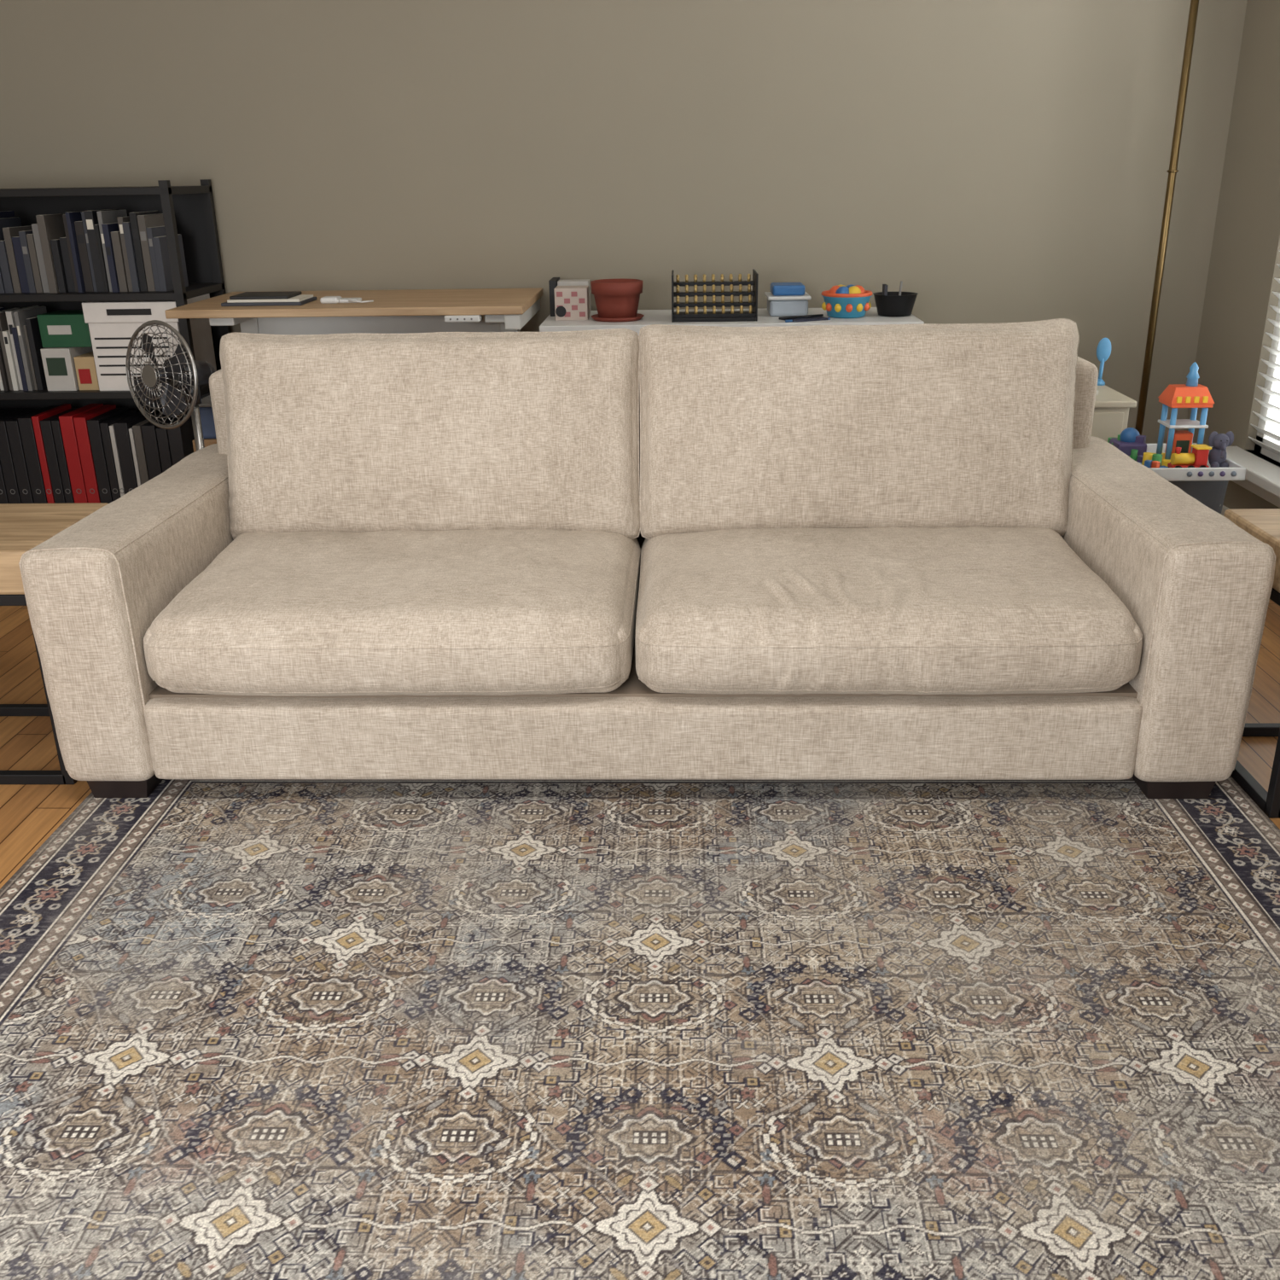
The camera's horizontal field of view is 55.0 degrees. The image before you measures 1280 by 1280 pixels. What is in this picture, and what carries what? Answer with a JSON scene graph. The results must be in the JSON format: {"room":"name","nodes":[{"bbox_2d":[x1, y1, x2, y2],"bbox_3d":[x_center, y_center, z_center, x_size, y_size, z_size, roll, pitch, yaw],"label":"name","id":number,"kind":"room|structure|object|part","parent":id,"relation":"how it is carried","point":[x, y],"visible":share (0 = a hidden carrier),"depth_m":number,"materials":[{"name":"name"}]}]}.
{"room":"living room","nodes":[
{"label":"living room","id":0,"kind":"room"},
{"bbox_2d":[0,0,1247,443],"bbox_3d":[-0.288,-1.726,4.330,4.800,2.600,0.100,0,21,2],"label":"wall","id":1,"kind":"structure","parent":0,"point":[1000,161],"depth_m":4.27,"materials":[{"name":"beige paint"}]},
{"bbox_2d":[0,599,1279,888],"bbox_3d":[-0.354,0.558,2.067,4.600,0.050,5.760,0,21,2],"label":"floor","id":2,"kind":"structure","parent":0,"point":[30,814],"depth_m":2.85,"materials":[{"name":"brown wood"}]},
{"bbox_2d":[0,502,108,784],"bbox_3d":[-1.470,-0.001,2.761,0.497,0.530,0.390,0,21,2],"label":"side table","id":3,"kind":"object","parent":2,"relation":"on","point":[23,526],"visible":0.25,"depth_m":2.67,"materials":[{"name":"brown wood"}]},
{"bbox_3d":[-1.470,0.044,2.778,0.489,0.435,0.382,0,21,2],"label":"steel frame","id":4,"kind":"part","parent":3,"relation":"part of","materials":[{"name":"black metal"}]},
{"bbox_2d":[0,179,230,414],"bbox_3d":[-2.030,-0.976,4.371,1.050,1.220,0.400,0,21,2],"label":"bookshelf","id":5,"kind":"object","parent":2,"relation":"on","point":[189,212],"visible":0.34,"depth_m":4.35,"materials":[{"name":"black wood"}]},
{"bbox_2d":[0,305,47,390],"bbox_3d":[-2.292,-1.023,4.302,0.451,0.272,0.229,0,21,2],"label":"books","id":6,"kind":"object","parent":5,"relation":"in","point":[21,366],"visible":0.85,"depth_m":4.22,"materials":[{"name":"paper"}]},
{"bbox_2d":[40,346,99,390],"bbox_3d":[-1.950,-0.957,4.295,0.175,0.143,0.192,0,21,2],"label":"cartons","id":7,"kind":"object","parent":5,"relation":"in","point":[66,369],"visible":0.61,"depth_m":4.21},
{"bbox_2d":[36,309,92,347],"bbox_3d":[-1.954,-1.076,4.249,0.170,0.108,0.152,0,21,2],"label":"carton","id":8,"kind":"object","parent":7,"relation":"on","point":[58,328],"visible":0.78,"depth_m":4.18,"materials":[{"name":"green cardboard"}]},
{"bbox_2d":[0,209,188,293],"bbox_3d":[-2.054,-1.325,4.189,0.936,0.260,0.228,0,21,2],"label":"books","id":9,"kind":"object","parent":5,"relation":"in","point":[106,250],"visible":0.96,"depth_m":4.10,"materials":[{"name":"paper"}]},
{"bbox_2d":[0,403,194,503],"bbox_3d":[-2.049,-0.670,4.429,0.926,0.315,0.252,0,21,2],"label":"binders","id":10,"kind":"object","parent":5,"relation":"in","point":[91,453],"visible":0.66,"depth_m":4.31,"materials":[{"name":"black plastic"}]},
{"bbox_2d":[81,293,216,390],"bbox_3d":[-1.699,-1.045,4.301,0.320,0.295,0.319,0,21,2],"label":"storage box","id":11,"kind":"object","parent":5,"relation":"in","point":[112,324],"visible":0.5,"depth_m":4.16,"materials":[{"name":"white cardboard"}]},
{"bbox_2d":[125,320,215,451],"bbox_3d":[-1.352,-0.553,3.761,0.309,0.846,0.286,8,23,22],"label":"pedestal fan","id":12,"kind":"object","parent":2,"relation":"on","point":[177,373],"visible":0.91,"depth_m":3.58,"materials":[{"name":"silver metal"}]},
{"bbox_2d":[192,395,216,452],"bbox_3d":[-1.311,-0.536,4.120,0.260,0.556,0.280,0,21,2],"label":"storage boxes","id":13,"kind":"object","parent":2,"relation":"on","point":[206,409],"visible":0.04,"depth_m":3.94,"materials":[{"name":"blue"}]},
{"bbox_2d":[164,287,543,335],"bbox_3d":[-0.916,-0.757,4.288,1.130,0.838,0.647,0,21,2],"label":"desk","id":14,"kind":"object","parent":2,"relation":"on","point":[471,310],"visible":0.59,"depth_m":4.11,"materials":[{"name":"brown wood"}]},
{"bbox_2d":[221,290,317,306],"bbox_3d":[-1.216,-1.121,4.038,0.260,0.028,0.190,0,21,2],"label":"notebooks","id":15,"kind":"object","parent":14,"relation":"on","point":[292,298],"visible":1,"depth_m":3.97,"materials":[{"name":"paper"}]},
{"bbox_2d":[320,296,373,303],"bbox_3d":[-0.950,-1.110,4.011,0.172,0.020,0.092,0,21,2],"label":"charger","id":16,"kind":"object","parent":14,"relation":"on","point":[327,299],"visible":1,"depth_m":3.99,"materials":[{"name":"white plastic"}]},
{"bbox_3d":[-0.859,-0.745,4.289,0.995,0.812,0.590,0,21,2],"label":"lift frame","id":17,"kind":"part","parent":14,"relation":"part of","materials":[{"name":"white metal"}]},
{"bbox_2d":[0,775,1279,1279],"bbox_3d":[0.005,0.781,1.385,2.420,0.009,3.050,0,21,2],"label":"area rug","id":18,"kind":"object","parent":2,"relation":"on","point":[250,1029],"visible":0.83,"depth_m":1.85,"materials":[{"name":"multicoloured carpet"}]},
{"bbox_2d":[18,318,1276,798],"bbox_3d":[0.010,-0.253,2.852,2.421,0.893,1.073,0,21,2],"label":"sofa","id":19,"kind":"object","parent":2,"relation":"on","point":[662,551],"visible":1,"depth_m":2.54,"materials":[{"name":"beige fabric"}]},
{"bbox_3d":[-1.095,-0.121,2.946,0.205,0.508,1.056,0,21,2],"label":"arm","id":20,"kind":"part","parent":19,"relation":"part of"},
{"bbox_2d":[143,529,640,696],"bbox_3d":[-0.505,-0.086,2.746,0.998,0.209,0.721,0,21,2],"label":"seat cushion","id":21,"kind":"object","parent":19,"relation":"on","point":[237,612],"depth_m":2.47,"materials":[{"name":"beige fabric"}]},
{"bbox_2d":[220,329,639,538],"bbox_3d":[-0.497,-0.493,3.003,1.001,0.512,0.337,0,21,2],"label":"cushion","id":22,"kind":"object","parent":19,"relation":"on","point":[359,433],"depth_m":2.87,"materials":[{"name":"beige fabric"}]},
{"bbox_3d":[0.021,-0.242,3.373,2.034,0.400,0.098,0,21,2],"label":"panel","id":23,"kind":"part","parent":19,"relation":"part of","materials":[{"name":"fabric"}]},
{"bbox_3d":[0.008,0.036,2.950,2.022,0.178,0.996,0,21,2],"label":"rail","id":24,"kind":"part","parent":19,"relation":"part of","materials":[{"name":"beige fabric"}]},
{"bbox_3d":[0.025,-0.538,3.211,2.240,0.372,0.188,0,21,2],"label":"frame","id":25,"kind":"part","parent":19,"relation":"part of","materials":[{"name":"beige fabric"}]},
{"bbox_2d":[639,319,1078,538],"bbox_3d":[0.511,-0.501,2.968,1.027,0.522,0.342,0,21,2],"label":"cushion","id":26,"kind":"object","parent":19,"relation":"on","point":[921,427],"depth_m":2.84,"materials":[{"name":"beige fabric"}]},
{"bbox_2d":[635,526,1142,694],"bbox_3d":[0.500,-0.090,2.711,1.012,0.212,0.723,0,21,2],"label":"seat cushion","id":27,"kind":"object","parent":19,"relation":"on","point":[720,610],"depth_m":2.43,"materials":[{"name":"beige fabric"}]},
{"bbox_3d":[1.113,-0.128,2.875,0.218,0.507,1.056,0,21,2],"label":"arm","id":28,"kind":"part","parent":19,"relation":"part of"},
{"bbox_2d":[539,307,924,334],"bbox_3d":[0.306,-0.754,4.344,1.250,0.757,0.472,0,21,2],"label":"console","id":29,"kind":"object","parent":2,"relation":"on","point":[871,317],"visible":0.09,"depth_m":4.04,"materials":[{"name":"laminate"}]},
{"bbox_2d":[548,277,590,316],"bbox_3d":[-0.243,-1.209,4.328,0.135,0.120,0.150,0,21,2],"label":"upright books","id":30,"kind":"object","parent":29,"relation":"on","point":[554,282],"visible":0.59,"depth_m":4.26,"materials":[{"name":"white paper"}]},
{"bbox_2d":[554,285,589,320],"bbox_3d":[-0.230,-1.146,4.184,0.110,0.105,0.103,0,21,2],"label":"carton","id":31,"kind":"object","parent":29,"relation":"on","point":[571,302],"visible":1,"depth_m":4.14,"materials":[{"name":"white cardboard"}]},
{"bbox_2d":[590,278,644,322],"bbox_3d":[-0.077,-1.143,4.139,0.180,0.127,0.180,0,21,2],"label":"terracotta pot","id":32,"kind":"object","parent":29,"relation":"on","point":[617,300],"visible":1,"depth_m":4.08,"materials":[{"name":"ceramic"}]},
{"bbox_2d":[671,268,758,322],"bbox_3d":[0.248,-1.157,4.129,0.282,0.150,0.210,0,21,2],"label":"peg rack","id":33,"kind":"object","parent":29,"relation":"on","point":[751,315],"visible":1,"depth_m":4.09,"materials":[{"name":"black metal"}]},
{"bbox_2d":[764,282,811,316],"bbox_3d":[0.506,-1.172,4.227,0.146,0.100,0.180,0,21,2],"label":"tub","id":34,"kind":"object","parent":29,"relation":"on","point":[784,299],"visible":0.99,"depth_m":4.16,"materials":[{"name":"white plastic"}]},
{"bbox_2d":[778,314,830,322],"bbox_3d":[0.528,-1.066,4.068,0.176,0.016,0.100,-10,23,-21],"label":"books","id":35,"kind":"object","parent":29,"relation":"on","point":[818,317],"visible":1,"depth_m":4.04,"materials":[{"name":"black paper"}]},
{"bbox_2d":[821,284,872,318],"bbox_3d":[0.693,-1.138,4.128,0.170,0.102,0.170,0,21,2],"label":"basket","id":36,"kind":"object","parent":29,"relation":"on","point":[840,301],"visible":1,"depth_m":4.08,"materials":[{"name":"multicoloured plastic"}]},
{"bbox_2d":[872,280,918,316],"bbox_3d":[0.859,-1.149,4.139,0.150,0.111,0.150,0,21,2],"label":"bin","id":37,"kind":"object","parent":29,"relation":"on","point":[888,304],"visible":1,"depth_m":4.10,"materials":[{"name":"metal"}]},
{"bbox_2d":[1090,384,1136,442],"bbox_3d":[1.327,-0.516,3.954,0.345,0.560,0.370,0,21,2],"label":"nightstand","id":38,"kind":"object","parent":2,"relation":"on","point":[1111,410],"visible":0.07,"depth_m":3.72,"materials":[{"name":"beige paint"}]},
{"bbox_2d":[1096,337,1111,385],"bbox_3d":[1.480,-0.892,3.939,0.039,0.149,0.036,17,27,38],"label":"shovel","id":39,"kind":"object","parent":38,"relation":"on","point":[1103,350],"visible":0.97,"depth_m":3.93,"materials":[{"name":"blue plastic"}]},
{"bbox_2d":[1134,0,1198,435],"bbox_3d":[1.731,-1.353,4.055,0.320,2.040,0.320,0,21,2],"label":"floor lamp","id":40,"kind":"object","parent":2,"relation":"on","point":[1172,171],"visible":0.59,"depth_m":4.02,"materials":[{"name":"gold metal"}]},
{"bbox_2d":[1169,480,1228,514],"bbox_3d":[1.575,-0.309,3.624,0.254,0.402,0.254,0,21,2],"label":"toy tub","id":41,"kind":"object","parent":2,"relation":"on","point":[1211,493],"visible":0.12,"depth_m":3.46,"materials":[{"name":"grey plastic"}]},
{"bbox_2d":[1146,442,1246,481],"bbox_3d":[1.522,-0.514,3.548,0.310,0.036,0.339,0,21,2],"label":"tray","id":42,"kind":"object","parent":41,"relation":"on","point":[1235,471],"visible":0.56,"depth_m":3.40,"materials":[{"name":"plastic"}]},
{"bbox_2d":[1107,427,1167,467],"bbox_3d":[1.420,-0.549,3.537,0.105,0.093,0.280,0,21,2],"label":"blocks","id":43,"kind":"object","parent":42,"relation":"on","point":[1130,442],"visible":0.57,"depth_m":3.57,"materials":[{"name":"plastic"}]},
{"bbox_2d":[1152,361,1214,466],"bbox_3d":[1.555,-0.648,3.516,0.120,0.288,0.106,0,21,2],"label":"clock tower","id":44,"kind":"object","parent":42,"relation":"on","point":[1193,395],"depth_m":3.49,"materials":[{"name":"plastic"}]},
{"bbox_2d":[1167,444,1211,467],"bbox_3d":[1.539,-0.507,3.448,0.100,0.074,0.050,0,21,2],"label":"train","id":45,"kind":"object","parent":42,"relation":"on","point":[1198,458],"depth_m":3.43,"materials":[{"name":"plastic"}]},
{"bbox_2d":[1208,430,1233,467],"bbox_3d":[1.634,-0.534,3.470,0.067,0.107,0.063,-18,27,-37],"label":"elephant","id":46,"kind":"object","parent":42,"relation":"on","point":[1217,456],"visible":0.96,"depth_m":3.46},
{"bbox_2d":[1223,508,1279,818],"bbox_3d":[1.505,0.036,2.543,0.502,0.530,0.410,0,21,2],"label":"side table","id":47,"kind":"object","parent":2,"relation":"on","point":[1263,524],"visible":0.27,"depth_m":2.53,"materials":[{"name":"brown wood"}]},
{"bbox_3d":[1.506,0.081,2.559,0.494,0.435,0.402,0,21,2],"label":"steel frame","id":48,"kind":"part","parent":47,"relation":"part of","materials":[{"name":"black metal"}]},
{"bbox_2d":[1185,0,1279,509],"bbox_3d":[1.975,-0.688,1.517,0.100,2.600,5.760,0,21,2],"label":"wall","id":49,"kind":"structure","parent":0,"point":[1245,254],"depth_m":4.07,"materials":[{"name":"beige paint"}]},
{"bbox_2d":[1221,505,1229,515],"bbox_3d":[1.934,0.474,1.953,0.018,0.120,5.742,0,21,2],"label":"baseboard","id":50,"kind":"structure","parent":49,"relation":"attached to","point":[1224,509],"depth_m":4.21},
{"bbox_2d":[1210,446,1279,507],"bbox_3d":[1.961,-0.351,3.510,0.160,0.110,1.420,0,21,2],"label":"sill","id":51,"kind":"structure","parent":49,"relation":"attached to","point":[1262,478],"depth_m":3.87,"materials":[{"name":"white paint"}]},
{"bbox_2d":[1248,250,1279,454],"bbox_3d":[1.997,-1.250,3.149,0.060,1.795,1.290,0,21,2],"label":"blinds","id":52,"kind":"object","parent":49,"relation":"attached to","point":[1276,381],"visible":1,"depth_m":3.93,"materials":[{"name":"white plastic"}]},
{"bbox_2d":[1254,299,1279,462],"bbox_3d":[2.037,-1.248,3.149,0.060,1.820,1.310,0,21,2],"label":"frame","id":53,"kind":"object","parent":49,"relation":"attached to","point":[1263,424],"visible":0.6,"depth_m":3.98,"materials":[{"name":"white"}]}
]}

